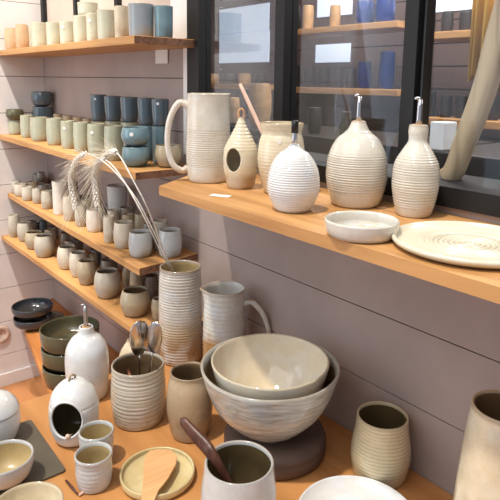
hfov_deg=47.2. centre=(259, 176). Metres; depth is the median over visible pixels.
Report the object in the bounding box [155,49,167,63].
price card
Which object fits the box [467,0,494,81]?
hanging cloth
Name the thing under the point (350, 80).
pot
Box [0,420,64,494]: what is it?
slate board
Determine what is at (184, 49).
trim
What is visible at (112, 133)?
beaker
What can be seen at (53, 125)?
beaker
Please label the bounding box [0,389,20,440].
lidded jar
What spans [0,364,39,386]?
baseboard
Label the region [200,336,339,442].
bowl
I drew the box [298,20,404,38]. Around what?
display shelf
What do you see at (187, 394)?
jar
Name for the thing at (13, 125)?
beaker
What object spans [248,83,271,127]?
pot
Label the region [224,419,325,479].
pedestal
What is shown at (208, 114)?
jug
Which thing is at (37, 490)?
bowl
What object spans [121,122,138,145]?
beaker
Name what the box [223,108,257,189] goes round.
bird feeder
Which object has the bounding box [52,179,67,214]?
cup
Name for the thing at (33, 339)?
wall shelf
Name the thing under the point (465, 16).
pot
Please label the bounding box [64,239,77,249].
cup
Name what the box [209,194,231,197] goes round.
price card
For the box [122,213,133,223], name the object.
cup
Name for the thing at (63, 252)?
cup
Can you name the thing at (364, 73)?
pot
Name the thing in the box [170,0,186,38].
trim
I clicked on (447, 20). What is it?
pot
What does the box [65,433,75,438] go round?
spoon
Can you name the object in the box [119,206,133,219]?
cup
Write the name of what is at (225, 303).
pitcher
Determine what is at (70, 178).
stalk
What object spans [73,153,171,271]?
stalk
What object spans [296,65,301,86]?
pot
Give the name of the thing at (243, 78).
pot
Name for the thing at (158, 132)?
beaker
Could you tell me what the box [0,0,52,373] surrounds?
wall
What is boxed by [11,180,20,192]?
cup
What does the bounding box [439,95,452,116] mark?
pot
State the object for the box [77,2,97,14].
beaker
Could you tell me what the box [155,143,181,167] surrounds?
cup
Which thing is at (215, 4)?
wall
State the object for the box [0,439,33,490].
bowl
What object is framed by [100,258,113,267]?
cup
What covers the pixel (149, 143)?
beaker
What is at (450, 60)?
wall
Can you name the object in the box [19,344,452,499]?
display table
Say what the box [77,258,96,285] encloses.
cup
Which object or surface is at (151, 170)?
wall shelf
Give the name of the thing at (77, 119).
beaker
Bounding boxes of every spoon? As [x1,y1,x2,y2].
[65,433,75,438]
[129,320,148,374]
[147,322,161,372]
[180,417,232,482]
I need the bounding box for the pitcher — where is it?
[200,281,270,356]
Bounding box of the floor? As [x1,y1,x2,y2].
[0,375,46,402]
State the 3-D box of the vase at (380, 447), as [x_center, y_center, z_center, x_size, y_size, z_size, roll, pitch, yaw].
[0.288,0.639,1.366,0.142,0.154,0.142,-6,11,-36]
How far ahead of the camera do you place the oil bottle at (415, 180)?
1.19 m
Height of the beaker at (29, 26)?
0.135 m
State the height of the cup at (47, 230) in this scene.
0.089 m
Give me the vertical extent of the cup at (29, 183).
0.070 m
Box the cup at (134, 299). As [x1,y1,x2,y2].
[120,285,149,317]
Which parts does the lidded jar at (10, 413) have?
lid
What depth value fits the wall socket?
3.19 m
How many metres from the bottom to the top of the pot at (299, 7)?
0.157 m
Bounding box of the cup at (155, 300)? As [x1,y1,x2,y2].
[151,296,158,320]
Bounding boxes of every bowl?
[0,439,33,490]
[0,481,63,499]
[5,109,23,119]
[11,297,52,319]
[13,311,52,330]
[31,91,51,105]
[32,106,52,117]
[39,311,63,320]
[39,315,99,354]
[41,346,64,371]
[42,364,65,389]
[121,126,149,146]
[122,145,149,166]
[129,320,148,355]
[147,322,161,353]
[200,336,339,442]
[211,333,329,399]
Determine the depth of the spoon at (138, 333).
1.52 m
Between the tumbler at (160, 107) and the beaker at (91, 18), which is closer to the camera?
the tumbler at (160, 107)
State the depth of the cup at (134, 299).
2.05 m
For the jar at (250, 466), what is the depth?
1.18 m
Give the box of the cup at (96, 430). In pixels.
[78,420,113,457]
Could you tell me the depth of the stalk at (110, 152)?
1.83 m
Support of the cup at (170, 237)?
on the wall shelf at (140, 266)
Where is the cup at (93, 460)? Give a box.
[74,441,112,493]
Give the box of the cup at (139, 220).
[134,212,149,228]
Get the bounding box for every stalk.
[52,147,173,271]
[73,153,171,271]
[75,141,167,262]
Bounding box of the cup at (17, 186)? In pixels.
[14,183,26,196]
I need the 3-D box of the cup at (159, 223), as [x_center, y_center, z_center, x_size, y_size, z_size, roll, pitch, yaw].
[-0.367,0.215,2.107,0.059,0.110,0.059,-7,12,-39]
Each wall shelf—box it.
[0,35,193,57]
[0,134,186,179]
[1,234,202,331]
[8,193,197,275]
[23,298,118,393]
[159,174,499,303]
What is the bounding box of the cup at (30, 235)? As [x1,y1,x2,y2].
[25,230,41,249]
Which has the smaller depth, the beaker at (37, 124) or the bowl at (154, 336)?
the bowl at (154, 336)
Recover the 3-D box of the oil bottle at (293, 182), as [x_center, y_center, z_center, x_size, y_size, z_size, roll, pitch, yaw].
[0.074,-0.023,1.253,0.117,0.198,0.117,4,10,19]
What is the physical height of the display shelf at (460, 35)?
0.033 m
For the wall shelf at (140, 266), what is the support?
attached to the wall at (424, 348)
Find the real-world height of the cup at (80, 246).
0.078 m
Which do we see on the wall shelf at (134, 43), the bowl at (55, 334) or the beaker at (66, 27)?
the beaker at (66, 27)
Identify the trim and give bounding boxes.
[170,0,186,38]
[183,48,186,153]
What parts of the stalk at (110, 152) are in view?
stem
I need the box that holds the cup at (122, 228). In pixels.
[113,220,133,248]
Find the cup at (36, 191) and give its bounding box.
[32,187,42,203]
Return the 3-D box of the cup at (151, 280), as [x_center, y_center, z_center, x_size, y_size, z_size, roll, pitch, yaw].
[-0.425,0.432,2.235,0.063,0.100,0.062,-7,12,-39]
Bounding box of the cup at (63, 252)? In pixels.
[57,244,76,269]
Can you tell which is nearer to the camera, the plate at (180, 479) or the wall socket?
the plate at (180, 479)
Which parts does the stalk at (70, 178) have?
stem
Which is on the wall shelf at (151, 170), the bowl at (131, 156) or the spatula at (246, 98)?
the bowl at (131, 156)
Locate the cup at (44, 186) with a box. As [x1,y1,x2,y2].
[38,184,48,189]
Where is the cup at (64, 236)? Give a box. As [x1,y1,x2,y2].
[60,232,69,244]
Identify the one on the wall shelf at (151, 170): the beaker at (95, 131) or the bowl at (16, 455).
the beaker at (95, 131)
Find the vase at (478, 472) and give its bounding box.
[453,389,499,499]
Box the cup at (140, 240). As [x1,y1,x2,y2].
[128,229,151,257]
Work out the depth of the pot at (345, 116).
2.41 m
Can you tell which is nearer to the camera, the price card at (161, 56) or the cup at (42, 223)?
the price card at (161, 56)
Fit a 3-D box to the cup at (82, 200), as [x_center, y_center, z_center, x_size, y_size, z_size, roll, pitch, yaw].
[-0.764,0.148,2.525,0.048,0.093,0.048,-7,12,-39]
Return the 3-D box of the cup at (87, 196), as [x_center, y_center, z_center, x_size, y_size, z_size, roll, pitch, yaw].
[-0.820,0.129,2.680,0.052,0.080,0.051,-7,12,-39]
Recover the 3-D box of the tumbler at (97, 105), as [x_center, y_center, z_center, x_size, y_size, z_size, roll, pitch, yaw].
[-0.695,-0.295,2.464,0.069,0.112,0.069,-7,12,-39]
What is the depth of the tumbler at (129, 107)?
2.21 m
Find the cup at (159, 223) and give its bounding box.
[152,219,167,250]
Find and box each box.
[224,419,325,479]
[429,121,456,150]
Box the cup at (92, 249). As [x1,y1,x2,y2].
[90,248,100,265]
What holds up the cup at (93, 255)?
on the wall shelf at (111, 308)
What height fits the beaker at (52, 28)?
0.105 m
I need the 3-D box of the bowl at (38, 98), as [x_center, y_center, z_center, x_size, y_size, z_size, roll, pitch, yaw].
[-1.153,-0.409,3.022,0.106,0.077,0.106,-7,12,-39]
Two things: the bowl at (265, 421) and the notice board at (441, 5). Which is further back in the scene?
the notice board at (441, 5)
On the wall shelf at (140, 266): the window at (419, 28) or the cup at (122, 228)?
the cup at (122, 228)
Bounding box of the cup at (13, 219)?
[8,214,19,237]
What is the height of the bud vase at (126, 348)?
0.140 m
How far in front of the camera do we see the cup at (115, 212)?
2.30 m
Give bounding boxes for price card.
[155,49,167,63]
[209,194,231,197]
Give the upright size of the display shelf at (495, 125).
0.033 m
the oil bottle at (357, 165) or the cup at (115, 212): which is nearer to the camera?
the oil bottle at (357, 165)
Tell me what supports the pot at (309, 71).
on the display shelf at (350, 91)
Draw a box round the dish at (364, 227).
[324,211,399,243]
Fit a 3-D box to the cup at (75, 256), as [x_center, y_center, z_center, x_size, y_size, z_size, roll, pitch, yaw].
[-0.789,0.381,2.487,0.078,0.108,0.078,-7,12,-39]
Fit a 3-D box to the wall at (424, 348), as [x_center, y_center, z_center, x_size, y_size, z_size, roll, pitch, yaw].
[0.268,0.548,1.519,0.021,1.860,4.620,-7,12,-39]
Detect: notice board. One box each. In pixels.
[219,3,269,34]
[219,30,269,62]
[436,0,471,11]
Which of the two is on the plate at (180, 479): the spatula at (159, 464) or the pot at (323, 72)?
the spatula at (159, 464)
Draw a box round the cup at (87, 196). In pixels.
[80,195,89,199]
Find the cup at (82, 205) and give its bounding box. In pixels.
[75,204,86,226]
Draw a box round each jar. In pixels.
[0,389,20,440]
[166,361,212,442]
[201,440,276,499]
[257,121,304,192]
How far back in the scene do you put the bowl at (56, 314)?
3.10 m
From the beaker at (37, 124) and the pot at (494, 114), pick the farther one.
the beaker at (37, 124)
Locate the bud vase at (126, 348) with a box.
[119,338,131,355]
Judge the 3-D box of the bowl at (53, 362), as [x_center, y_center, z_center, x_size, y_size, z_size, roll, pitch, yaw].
[-0.807,0.749,2.436,0.234,0.078,0.234,-7,12,-39]
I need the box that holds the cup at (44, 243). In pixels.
[34,233,54,257]
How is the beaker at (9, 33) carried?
on the wall shelf at (134, 43)
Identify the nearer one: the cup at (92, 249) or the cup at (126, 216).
the cup at (126, 216)
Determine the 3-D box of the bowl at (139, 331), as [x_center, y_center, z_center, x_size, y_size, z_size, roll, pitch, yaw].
[-0.322,0.434,1.529,0.056,0.110,0.021,-7,12,-39]
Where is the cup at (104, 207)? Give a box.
[99,205,106,215]
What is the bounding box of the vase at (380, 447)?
[350,401,410,488]
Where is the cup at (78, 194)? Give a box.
[71,192,80,203]
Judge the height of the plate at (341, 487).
0.033 m
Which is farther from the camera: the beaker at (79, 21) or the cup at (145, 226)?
the beaker at (79, 21)
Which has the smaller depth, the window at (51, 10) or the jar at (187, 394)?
the jar at (187, 394)
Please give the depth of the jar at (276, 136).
1.41 m
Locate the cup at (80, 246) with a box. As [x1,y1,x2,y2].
[74,238,83,249]
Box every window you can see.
[41,0,169,36]
[187,0,499,217]
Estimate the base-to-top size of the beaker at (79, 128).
0.123 m
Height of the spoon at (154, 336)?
0.303 m
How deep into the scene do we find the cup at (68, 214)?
2.49 m
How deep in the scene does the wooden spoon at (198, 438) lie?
1.16 m
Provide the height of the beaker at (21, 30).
0.124 m
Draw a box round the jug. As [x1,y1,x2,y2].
[164,93,230,183]
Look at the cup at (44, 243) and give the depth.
2.73 m
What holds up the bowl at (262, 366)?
in the bowl at (265, 421)
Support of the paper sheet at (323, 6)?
attached to the wall at (450, 60)
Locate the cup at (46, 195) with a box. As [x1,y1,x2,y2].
[41,190,52,208]
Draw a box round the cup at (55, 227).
[49,226,58,237]
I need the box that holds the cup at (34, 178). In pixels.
[32,173,36,180]
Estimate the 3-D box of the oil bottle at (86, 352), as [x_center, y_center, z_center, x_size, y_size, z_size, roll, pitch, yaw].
[-0.508,0.508,1.679,0.126,0.285,0.125,-7,12,-41]
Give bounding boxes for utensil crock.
[111,351,165,430]
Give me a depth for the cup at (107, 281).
2.22 m
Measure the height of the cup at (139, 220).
0.110 m
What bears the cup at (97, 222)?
on the wall shelf at (140, 266)
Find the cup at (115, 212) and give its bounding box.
[107,209,118,220]
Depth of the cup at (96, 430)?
1.43 m
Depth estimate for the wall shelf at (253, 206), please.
1.17 m
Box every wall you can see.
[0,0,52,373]
[40,0,219,92]
[43,38,499,494]
[219,0,499,142]
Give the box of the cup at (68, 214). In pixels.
[63,195,74,221]
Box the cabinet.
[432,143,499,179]
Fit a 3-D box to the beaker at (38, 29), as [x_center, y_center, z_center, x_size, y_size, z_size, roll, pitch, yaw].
[-1.030,-0.657,2.669,0.070,0.117,0.070,-7,12,-39]
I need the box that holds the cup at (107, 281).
[94,267,120,298]
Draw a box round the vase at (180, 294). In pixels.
[159,260,201,365]
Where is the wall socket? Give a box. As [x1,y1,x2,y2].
[0,325,9,342]
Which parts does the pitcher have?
handle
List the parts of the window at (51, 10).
pane, pane, pane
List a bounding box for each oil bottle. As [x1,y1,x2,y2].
[65,303,108,399]
[267,120,319,212]
[326,94,387,208]
[391,97,439,218]
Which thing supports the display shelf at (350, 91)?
attached to the wall at (450, 60)
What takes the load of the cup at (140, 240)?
on the wall shelf at (140, 266)
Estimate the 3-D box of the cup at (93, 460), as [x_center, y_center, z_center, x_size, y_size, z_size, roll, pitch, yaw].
[-0.383,0.673,1.319,0.085,0.080,0.085,3,10,14]
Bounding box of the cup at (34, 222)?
[28,220,37,229]
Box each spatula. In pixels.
[141,449,176,499]
[239,83,261,133]
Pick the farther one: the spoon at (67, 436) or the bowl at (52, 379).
the bowl at (52, 379)
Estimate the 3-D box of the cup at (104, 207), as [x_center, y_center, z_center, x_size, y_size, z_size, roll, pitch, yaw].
[-0.662,0.169,2.402,0.040,0.095,0.040,-7,12,-39]
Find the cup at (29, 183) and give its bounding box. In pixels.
[27,181,37,187]
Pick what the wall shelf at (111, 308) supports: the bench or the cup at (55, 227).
the cup at (55, 227)
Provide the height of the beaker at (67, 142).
0.120 m
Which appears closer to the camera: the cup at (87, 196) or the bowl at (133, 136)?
the bowl at (133, 136)
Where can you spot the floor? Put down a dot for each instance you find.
(31, 388)
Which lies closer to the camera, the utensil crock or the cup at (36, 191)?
the utensil crock
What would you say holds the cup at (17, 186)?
on the wall shelf at (140, 266)
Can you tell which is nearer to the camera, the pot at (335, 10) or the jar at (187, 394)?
the jar at (187, 394)
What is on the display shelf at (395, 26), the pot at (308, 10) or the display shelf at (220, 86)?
the pot at (308, 10)
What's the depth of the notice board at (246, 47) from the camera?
4.38 m
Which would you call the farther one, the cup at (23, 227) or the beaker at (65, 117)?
the cup at (23, 227)
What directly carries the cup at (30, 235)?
on the wall shelf at (111, 308)
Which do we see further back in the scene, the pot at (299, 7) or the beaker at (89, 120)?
the pot at (299, 7)
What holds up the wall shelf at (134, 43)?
attached to the wall at (424, 348)
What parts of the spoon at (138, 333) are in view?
handle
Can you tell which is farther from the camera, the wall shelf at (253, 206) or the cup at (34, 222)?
the cup at (34, 222)
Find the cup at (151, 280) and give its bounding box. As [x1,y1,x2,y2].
[143,273,158,300]
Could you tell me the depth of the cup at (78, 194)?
2.61 m
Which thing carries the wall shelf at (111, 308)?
attached to the wall at (424, 348)
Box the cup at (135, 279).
[130,271,142,285]
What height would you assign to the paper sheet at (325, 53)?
0.116 m
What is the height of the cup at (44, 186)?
0.079 m
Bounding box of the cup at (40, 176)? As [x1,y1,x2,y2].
[36,172,44,181]
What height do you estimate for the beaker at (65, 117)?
0.126 m
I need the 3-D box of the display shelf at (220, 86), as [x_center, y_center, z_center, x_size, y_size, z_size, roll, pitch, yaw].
[-0.113,-0.629,4.015,0.242,0.033,0.852,-7,12,-39]
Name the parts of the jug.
handle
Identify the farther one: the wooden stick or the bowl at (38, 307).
the bowl at (38, 307)
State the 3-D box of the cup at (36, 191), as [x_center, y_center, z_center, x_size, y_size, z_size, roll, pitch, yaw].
[-1.111,0.096,2.861,0.055,0.076,0.055,-7,12,-39]
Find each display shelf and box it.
[211,84,273,89]
[296,87,400,95]
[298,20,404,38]
[429,116,499,129]
[434,30,470,42]
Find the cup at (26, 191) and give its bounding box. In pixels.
[21,186,32,200]
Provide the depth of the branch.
1.26 m
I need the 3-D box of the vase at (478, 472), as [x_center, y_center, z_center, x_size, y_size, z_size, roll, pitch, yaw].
[0.429,0.587,1.035,0.150,0.370,0.151,-7,12,-39]
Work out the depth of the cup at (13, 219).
3.06 m
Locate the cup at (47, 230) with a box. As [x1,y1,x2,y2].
[44,228,56,244]
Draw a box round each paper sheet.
[315,43,350,62]
[317,0,352,17]
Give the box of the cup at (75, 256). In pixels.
[69,250,86,277]
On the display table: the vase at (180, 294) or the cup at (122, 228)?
the vase at (180, 294)
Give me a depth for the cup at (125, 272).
2.34 m
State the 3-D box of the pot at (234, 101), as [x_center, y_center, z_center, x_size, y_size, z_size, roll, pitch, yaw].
[-0.144,-0.348,3.040,0.074,0.141,0.074,-7,12,-39]
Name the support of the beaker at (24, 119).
on the wall shelf at (151, 170)
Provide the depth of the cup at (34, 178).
3.14 m
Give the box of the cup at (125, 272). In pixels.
[122,266,129,286]
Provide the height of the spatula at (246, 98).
0.257 m
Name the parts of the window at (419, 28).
sill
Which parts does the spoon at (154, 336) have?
handle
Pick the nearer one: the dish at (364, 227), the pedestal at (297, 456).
the dish at (364, 227)
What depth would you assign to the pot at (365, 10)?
3.07 m
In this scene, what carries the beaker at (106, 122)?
on the wall shelf at (151, 170)
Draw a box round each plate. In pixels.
[119,447,194,499]
[299,475,406,499]
[391,221,499,268]
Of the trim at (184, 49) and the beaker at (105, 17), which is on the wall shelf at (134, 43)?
the beaker at (105, 17)
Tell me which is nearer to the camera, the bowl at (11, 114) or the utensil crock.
the utensil crock
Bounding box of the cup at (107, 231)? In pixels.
[103,215,114,243]
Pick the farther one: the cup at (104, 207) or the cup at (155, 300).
the cup at (104, 207)
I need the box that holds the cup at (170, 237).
[158,227,181,257]
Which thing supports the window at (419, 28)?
in the wall at (424, 348)
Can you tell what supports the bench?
on the floor
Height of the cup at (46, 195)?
0.087 m
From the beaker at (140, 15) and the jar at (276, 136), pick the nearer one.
the jar at (276, 136)
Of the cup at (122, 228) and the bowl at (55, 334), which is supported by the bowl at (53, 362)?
the bowl at (55, 334)
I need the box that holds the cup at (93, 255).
[87,252,97,268]
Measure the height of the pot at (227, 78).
0.073 m
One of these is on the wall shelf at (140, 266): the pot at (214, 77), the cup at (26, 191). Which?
the cup at (26, 191)
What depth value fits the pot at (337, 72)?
3.28 m
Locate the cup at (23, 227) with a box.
[17,221,32,241]
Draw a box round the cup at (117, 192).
[107,183,126,209]
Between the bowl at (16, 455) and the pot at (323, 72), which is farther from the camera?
the pot at (323, 72)
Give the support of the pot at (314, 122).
on the bench
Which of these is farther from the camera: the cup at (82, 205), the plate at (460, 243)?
the cup at (82, 205)
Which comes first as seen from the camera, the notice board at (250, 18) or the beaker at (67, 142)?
the beaker at (67, 142)
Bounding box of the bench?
[230,118,493,163]
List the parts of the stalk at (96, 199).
stem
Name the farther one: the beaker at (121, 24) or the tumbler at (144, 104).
the tumbler at (144, 104)
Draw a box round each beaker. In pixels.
[4,28,15,49]
[8,120,20,134]
[15,24,28,47]
[20,115,32,137]
[28,25,31,46]
[30,22,46,46]
[30,117,47,140]
[46,22,59,44]
[46,118,62,145]
[53,114,61,117]
[59,21,73,43]
[61,120,75,148]
[63,115,71,119]
[73,15,86,41]
[73,117,81,121]
[73,121,88,151]
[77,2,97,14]
[83,118,91,122]
[86,13,97,40]
[87,123,105,156]
[97,9,114,38]
[104,125,123,160]
[105,121,121,124]
[114,5,128,36]
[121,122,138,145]
[128,3,153,36]
[138,125,153,159]
[152,126,164,163]
[154,5,172,37]
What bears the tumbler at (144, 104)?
on the beaker at (149, 143)
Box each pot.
[211,73,218,83]
[222,73,234,83]
[230,97,239,124]
[238,73,250,83]
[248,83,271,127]
[254,73,266,82]
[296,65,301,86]
[298,5,300,28]
[303,5,313,28]
[304,66,315,86]
[307,107,321,133]
[318,67,329,87]
[330,5,340,25]
[332,67,343,87]
[339,111,351,134]
[344,68,356,87]
[355,0,374,23]
[357,61,371,88]
[375,0,395,21]
[379,51,394,88]
[429,91,436,115]
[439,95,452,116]
[441,11,453,31]
[455,95,468,117]
[459,11,471,29]
[487,95,499,120]
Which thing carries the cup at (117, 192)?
on the wall shelf at (140, 266)
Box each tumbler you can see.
[90,94,106,120]
[104,96,121,120]
[120,97,138,121]
[137,98,154,124]
[152,99,168,125]
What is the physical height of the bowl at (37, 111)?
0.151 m
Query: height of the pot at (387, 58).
0.196 m
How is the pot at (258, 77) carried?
on the display shelf at (220, 86)
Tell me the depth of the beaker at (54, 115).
2.80 m
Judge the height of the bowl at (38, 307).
0.058 m
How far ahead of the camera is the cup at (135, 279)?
2.19 m
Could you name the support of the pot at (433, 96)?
on the display shelf at (495, 125)
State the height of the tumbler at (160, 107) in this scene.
0.095 m
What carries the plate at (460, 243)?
on the wall shelf at (253, 206)
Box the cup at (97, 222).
[86,208,102,232]
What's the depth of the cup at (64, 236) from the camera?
2.90 m
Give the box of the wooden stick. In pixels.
[65,479,77,494]
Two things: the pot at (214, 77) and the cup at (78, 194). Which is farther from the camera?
the pot at (214, 77)
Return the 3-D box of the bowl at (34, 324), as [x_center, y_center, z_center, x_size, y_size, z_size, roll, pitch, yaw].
[-1.171,0.748,2.962,0.196,0.058,0.196,-7,12,-39]
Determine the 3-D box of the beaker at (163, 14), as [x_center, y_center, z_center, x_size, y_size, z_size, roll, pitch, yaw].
[-0.320,-0.511,1.901,0.063,0.102,0.063,-7,12,-39]
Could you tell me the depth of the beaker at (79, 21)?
2.27 m
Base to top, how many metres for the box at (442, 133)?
0.082 m
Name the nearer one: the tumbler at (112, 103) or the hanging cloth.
the hanging cloth
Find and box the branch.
[440,0,499,179]
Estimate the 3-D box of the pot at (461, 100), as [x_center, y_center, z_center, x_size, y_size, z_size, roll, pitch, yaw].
[0.958,-0.330,2.718,0.062,0.108,0.062,-7,12,-39]
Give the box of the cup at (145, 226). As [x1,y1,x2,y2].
[143,223,152,249]
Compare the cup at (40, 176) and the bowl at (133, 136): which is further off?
the cup at (40, 176)
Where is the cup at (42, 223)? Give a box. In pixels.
[39,220,46,232]
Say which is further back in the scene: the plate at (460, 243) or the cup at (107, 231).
the cup at (107, 231)
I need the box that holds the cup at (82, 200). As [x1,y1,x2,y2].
[81,199,91,207]

